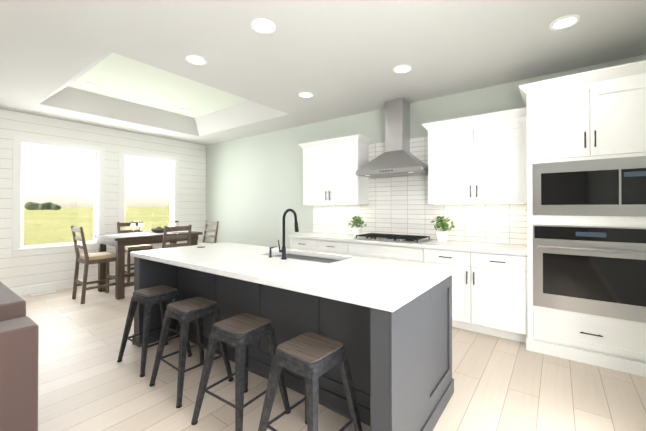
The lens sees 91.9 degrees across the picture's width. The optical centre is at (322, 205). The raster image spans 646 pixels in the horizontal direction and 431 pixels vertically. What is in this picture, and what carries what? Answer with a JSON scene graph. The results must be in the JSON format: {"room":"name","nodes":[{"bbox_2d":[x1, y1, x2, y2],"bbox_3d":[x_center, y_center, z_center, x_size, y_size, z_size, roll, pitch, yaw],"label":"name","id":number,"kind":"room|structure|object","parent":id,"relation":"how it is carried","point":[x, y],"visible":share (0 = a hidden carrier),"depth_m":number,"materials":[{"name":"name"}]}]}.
{"room":"kitchen","nodes":[
{"label":"kitchen","id":0,"kind":"room"},
{"bbox_2d":[0,109,205,288],"bbox_3d":[-5.497,-0.257,3.742,0.150,3.250,9.000,0,0,37],"label":"wall","id":1,"kind":"structure","parent":0,"point":[24,271],"depth_m":5.42,"materials":[{"name":"white wood"}]},
{"bbox_2d":[11,135,104,256],"bbox_3d":[-4.349,-0.147,5.206,0.140,1.830,1.220,0,0,37],"label":"window","id":2,"kind":"structure","parent":1,"relation":"in","point":[18,196],"depth_m":5.06,"materials":[{"name":"white"}]},
{"bbox_2d":[11,270,133,295],"bbox_3d":[-5.429,1.303,3.680,0.018,0.130,8.999,0,0,37],"label":"baseboard","id":3,"kind":"structure","parent":1,"relation":"attached to","point":[28,290],"depth_m":5.02,"materials":[{"name":"white wood"}]},
{"bbox_2d":[118,149,178,243],"bbox_3d":[-3.510,-0.140,6.326,0.140,1.830,1.180,0,0,37],"label":"window","id":4,"kind":"structure","parent":1,"relation":"in","point":[173,161],"depth_m":6.33,"materials":[{"name":"white"}]},
{"bbox_2d":[0,0,645,144],"bbox_3d":[-2.539,-1.611,1.536,7.540,0.330,9.300,0,0,37],"label":"ceiling","id":5,"kind":"structure","parent":0,"point":[340,58],"depth_m":2.97,"materials":[{"name":"grey paint"}]},
{"bbox_2d":[80,82,97,87],"bbox_3d":[-3.283,-1.691,4.380,0.200,0.011,0.200,0,0,37],"label":"recessed light","id":6,"kind":"object","parent":5,"relation":"in","point":[88,84],"visible":0.98,"depth_m":4.37,"materials":[{"name":"white plastic"}]},
{"bbox_2d":[179,109,190,112],"bbox_3d":[-2.442,-1.683,5.536,0.200,0.011,0.200,0,0,37],"label":"recessed light","id":7,"kind":"object","parent":5,"relation":"in","point":[185,110],"visible":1,"depth_m":5.52,"materials":[{"name":"white plastic"}]},
{"bbox_2d":[185,55,206,64],"bbox_3d":[-1.246,-1.429,3.077,0.200,0.011,0.200,0,0,37],"label":"recessed light","id":8,"kind":"object","parent":5,"relation":"in","point":[195,60],"visible":0.98,"depth_m":3.07,"materials":[{"name":"white plastic"}]},
{"bbox_2d":[251,19,275,33],"bbox_3d":[-0.478,-1.433,2.502,0.200,0.011,0.200,0,0,37],"label":"recessed light","id":9,"kind":"object","parent":5,"relation":"in","point":[263,26],"visible":1,"depth_m":2.50,"materials":[{"name":"white plastic"}]},
{"bbox_2d":[298,92,313,97],"bbox_3d":[-0.217,-1.423,4.018,0.200,0.011,0.200,0,0,37],"label":"recessed light","id":10,"kind":"object","parent":5,"relation":"in","point":[306,94],"visible":1,"depth_m":4.00,"materials":[{"name":"white plastic"}]},
{"bbox_2d":[393,64,412,72],"bbox_3d":[0.834,-1.428,3.269,0.200,0.011,0.200,0,0,37],"label":"recessed light","id":11,"kind":"object","parent":5,"relation":"in","point":[404,68],"visible":0.98,"depth_m":3.25,"materials":[{"name":"white plastic"}]},
{"bbox_2d":[549,14,580,29],"bbox_3d":[1.894,-1.434,2.449,0.200,0.011,0.200,0,0,37],"label":"recessed light","id":12,"kind":"object","parent":5,"relation":"in","point":[564,22],"visible":0.98,"depth_m":2.44,"materials":[{"name":"white plastic"}]},
{"bbox_2d":[20,277,645,430],"bbox_3d":[-2.539,1.384,1.516,7.540,0.060,9.300,0,0,37],"label":"floor","id":13,"kind":"structure","parent":0,"point":[87,381],"depth_m":2.32,"materials":[{"name":"brown wood"}]},
{"bbox_2d":[0,282,38,430],"bbox_3d":[-2.765,0.853,2.001,2.320,1.008,0.980,0,0,37],"label":"sofa","id":14,"kind":"object","parent":13,"relation":"on","point":[19,339],"visible":1,"depth_m":1.65,"materials":[{"name":"fabric"}]},
{"bbox_2d":[71,226,115,303],"bbox_3d":[-3.392,0.834,4.651,0.420,1.083,0.489,0,0,37],"label":"chair","id":15,"kind":"object","parent":13,"relation":"on","point":[86,258],"visible":0.77,"depth_m":4.57,"materials":[{"name":"brown wood"}]},
{"bbox_2d":[117,221,152,281],"bbox_3d":[-3.474,0.841,5.768,0.489,1.083,0.420,0,0,37],"label":"chair","id":16,"kind":"object","parent":13,"relation":"on","point":[133,248],"visible":0.48,"depth_m":5.67,"materials":[{"name":"brown wood"}]},
{"bbox_2d":[92,231,202,299],"bbox_3d":[-2.932,0.924,5.299,0.920,0.910,1.380,0,0,37],"label":"dining table","id":17,"kind":"object","parent":13,"relation":"on","point":[120,243],"visible":0.48,"depth_m":4.79,"materials":[{"name":"brown wood"}]},
{"bbox_2d":[104,234,130,236],"bbox_3d":[-3.225,0.463,4.910,0.420,0.004,0.280,0,0,37],"label":"placemat","id":18,"kind":"object","parent":17,"relation":"on","point":[115,235],"depth_m":4.83,"materials":[{"name":"white fabric"}]},
{"bbox_2d":[131,222,135,233],"bbox_3d":[-3.114,0.364,5.126,0.076,0.205,0.076,0,0,37],"label":"wine glass","id":19,"kind":"object","parent":17,"relation":"on","point":[133,225],"visible":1,"depth_m":5.11,"materials":[{"name":"white"}]},
{"bbox_2d":[138,222,142,233],"bbox_3d":[-3.002,0.364,5.142,0.076,0.205,0.076,0,0,37],"label":"wine glass","id":20,"kind":"object","parent":17,"relation":"on","point":[140,225],"visible":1,"depth_m":5.12,"materials":[{"name":"white"}]},
{"bbox_2d":[130,231,153,233],"bbox_3d":[-3.134,0.467,5.466,0.280,0.004,0.420,0,0,37],"label":"placemat","id":21,"kind":"object","parent":17,"relation":"on","point":[147,231],"depth_m":5.41,"materials":[{"name":"white fabric"}]},
{"bbox_2d":[151,227,163,232],"bbox_3d":[-2.842,0.411,5.422,0.270,0.115,0.270,0,0,37],"label":"bowl","id":22,"kind":"object","parent":17,"relation":"on","point":[158,230],"visible":0.85,"depth_m":5.35,"materials":[{"name":"brown wood"}]},
{"bbox_2d":[141,233,174,234],"bbox_3d":[-2.717,0.465,5.154,0.280,0.004,0.420,0,0,37],"label":"placemat","id":23,"kind":"object","parent":17,"relation":"on","point":[152,233],"depth_m":5.06,"materials":[{"name":"white fabric"}]},
{"bbox_2d":[117,285,191,376],"bbox_3d":[-1.492,1.056,2.783,0.462,0.612,0.462,0,0,37],"label":"stool","id":24,"kind":"object","parent":13,"relation":"on","point":[147,298],"visible":0.83,"depth_m":2.72,"materials":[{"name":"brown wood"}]},
{"bbox_2d":[162,225,191,248],"bbox_3d":[-2.342,0.835,4.795,0.489,1.083,0.420,0,0,37],"label":"chair","id":25,"kind":"object","parent":13,"relation":"on","point":[177,228],"visible":0.35,"depth_m":4.66,"materials":[{"name":"brown wood"}]},
{"bbox_2d":[149,297,232,407],"bbox_3d":[-1.005,1.054,2.399,0.462,0.612,0.462,0,0,37],"label":"stool","id":26,"kind":"object","parent":13,"relation":"on","point":[186,311],"visible":0.98,"depth_m":2.35,"materials":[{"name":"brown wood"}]},
{"bbox_2d":[198,221,218,244],"bbox_3d":[-2.349,0.843,6.043,0.420,1.083,0.489,0,0,37],"label":"chair","id":27,"kind":"object","parent":13,"relation":"on","point":[216,224],"visible":0.29,"depth_m":6.16,"materials":[{"name":"brown wood"}]},
{"bbox_2d":[191,313,290,430],"bbox_3d":[-0.515,1.051,2.002,0.466,0.612,0.466,0,0,37],"label":"stool","id":28,"kind":"object","parent":13,"relation":"on","point":[241,332],"visible":0.94,"depth_m":1.94,"materials":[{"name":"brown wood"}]},
{"bbox_2d":[132,257,455,430],"bbox_3d":[-0.458,0.926,2.680,2.744,0.870,1.067,0,0,37],"label":"kitchen island","id":29,"kind":"object","parent":13,"relation":"on","point":[387,323],"depth_m":2.07,"materials":[{"name":"grey wood"}]},
{"bbox_2d":[130,242,455,312],"bbox_3d":[-0.458,0.471,2.682,2.760,0.040,1.106,0,0,37],"label":"island countertop","id":30,"kind":"structure","parent":29,"relation":"on","point":[371,283],"depth_m":2.16,"materials":[{"name":"white stone"}]},
{"bbox_2d":[266,209,298,260],"bbox_3d":[-0.345,0.238,2.745,0.205,0.425,0.210,0,0,37],"label":"faucet","id":31,"kind":"object","parent":30,"relation":"on","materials":[{"name":"black metal"}]},
{"bbox_2d":[274,253,345,260],"bbox_3d":[-0.162,0.591,2.827,0.812,0.222,0.392,0,0,37],"label":"sink","id":32,"kind":"object","parent":30,"relation":"in","point":[301,256],"depth_m":2.92,"materials":[{"name":"grey metal"}]},
{"bbox_2d":[258,332,362,430],"bbox_3d":[-0.067,1.049,1.666,0.470,0.612,0.470,0,0,37],"label":"stool","id":33,"kind":"object","parent":13,"relation":"on","point":[311,357],"visible":1,"depth_m":1.63,"materials":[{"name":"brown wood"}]},
{"bbox_2d":[288,236,351,255],"bbox_3d":[0.110,0.935,4.787,1.122,0.879,0.587,0,0,37],"label":"base cabinet","id":34,"kind":"object","parent":13,"relation":"on","point":[324,246],"depth_m":4.51,"materials":[{"name":"white wood"}]},
{"bbox_2d":[352,244,427,263],"bbox_3d":[0.925,0.931,4.176,1.164,0.879,0.587,0,0,37],"label":"base cabinet","id":35,"kind":"object","parent":13,"relation":"on","point":[380,251],"depth_m":3.88,"materials":[{"name":"white wood"}]},
{"bbox_2d":[292,232,523,255],"bbox_3d":[0.892,0.472,4.185,3.140,0.040,0.618,0,0,37],"label":"countertop","id":36,"kind":"structure","parent":35,"relation":"on","point":[396,241],"depth_m":3.80,"materials":[{"name":"white stone"}]},
{"bbox_2d":[348,215,365,236],"bbox_3d":[0.507,0.295,4.617,0.259,0.315,0.265,0,0,37],"label":"potted plant","id":37,"kind":"object","parent":36,"relation":"on","point":[356,230],"visible":0.96,"depth_m":4.59,"materials":[{"name":"white"}]},
{"bbox_2d":[353,233,432,243],"bbox_3d":[0.919,0.424,4.155,0.910,0.052,0.490,0,0,37],"label":"cooktop","id":38,"kind":"object","parent":36,"relation":"in","point":[415,239],"depth_m":4.04,"materials":[{"name":"black metal"}]},
{"bbox_2d":[431,216,454,241],"bbox_3d":[1.504,0.287,3.899,0.293,0.322,0.281,0,0,37],"label":"potted plant","id":39,"kind":"object","parent":36,"relation":"on","point":[442,236],"visible":1,"depth_m":3.85,"materials":[{"name":"white"}]},
{"bbox_2d":[428,248,523,341],"bbox_3d":[1.725,0.927,3.578,1.082,0.879,0.587,0,0,37],"label":"base cabinet","id":40,"kind":"object","parent":13,"relation":"on","point":[488,288],"depth_m":3.24,"materials":[{"name":"white wood"}]},
{"bbox_2d":[524,68,645,376],"bbox_3d":[2.488,0.153,2.949,0.898,2.419,0.687,0,0,37],"label":"tall cabinet","id":41,"kind":"object","parent":13,"relation":"on","point":[539,199],"depth_m":2.69,"materials":[{"name":"white wood"}]},
{"bbox_2d":[206,54,644,248],"bbox_3d":[0.203,-0.247,5.189,7.540,3.250,0.150,0,0,37],"label":"wall","id":42,"kind":"structure","parent":0,"point":[254,187],"depth_m":5.83,"materials":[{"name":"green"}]},
{"bbox_2d":[302,140,371,203],"bbox_3d":[0.183,-0.469,4.904,1.030,0.910,0.328,0,0,37],"label":"upper cabinet","id":43,"kind":"object","parent":42,"relation":"attached to","point":[330,176],"depth_m":4.72,"materials":[{"name":"white wood"}]},
{"bbox_2d":[356,98,427,177],"bbox_3d":[0.959,-0.918,4.217,0.910,1.014,0.498,0,0,37],"label":"range hood","id":44,"kind":"object","parent":42,"relation":"attached to","point":[400,156],"depth_m":4.20,"materials":[{"name":"silver metal"}]},
{"bbox_2d":[313,136,526,244],"bbox_3d":[1.083,-0.237,4.428,3.120,1.380,0.009,0,0,37],"label":"backsplash","id":45,"kind":"structure","parent":42,"relation":"attached to","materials":[{"name":"tile"}]},
{"bbox_2d":[428,116,523,203],"bbox_3d":[1.814,-0.477,3.682,1.045,0.910,0.328,0,0,37],"label":"upper cabinet","id":46,"kind":"object","parent":42,"relation":"attached to","point":[482,162],"depth_m":3.52,"materials":[{"name":"white wood"}]},
{"label":"outside","id":47,"kind":"structure","parent":0,"visible":0},
{"bbox_2d":[23,209,169,245],"bbox_3d":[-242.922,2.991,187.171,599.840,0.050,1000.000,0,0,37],"label":"ground","id":48,"kind":"structure","parent":47,"point":[158,214],"depth_m":36.94,"materials":[{"name":"green plant"}]},
{"bbox_2d":[24,202,169,209],"bbox_3d":[-266.627,1.755,490.343,418.424,6.380,363.130,0,0,37],"label":"trees","id":49,"kind":"object","parent":48,"relation":"on","point":[48,205],"depth_m":239.17,"materials":[{"name":"green plant"}]}
]}

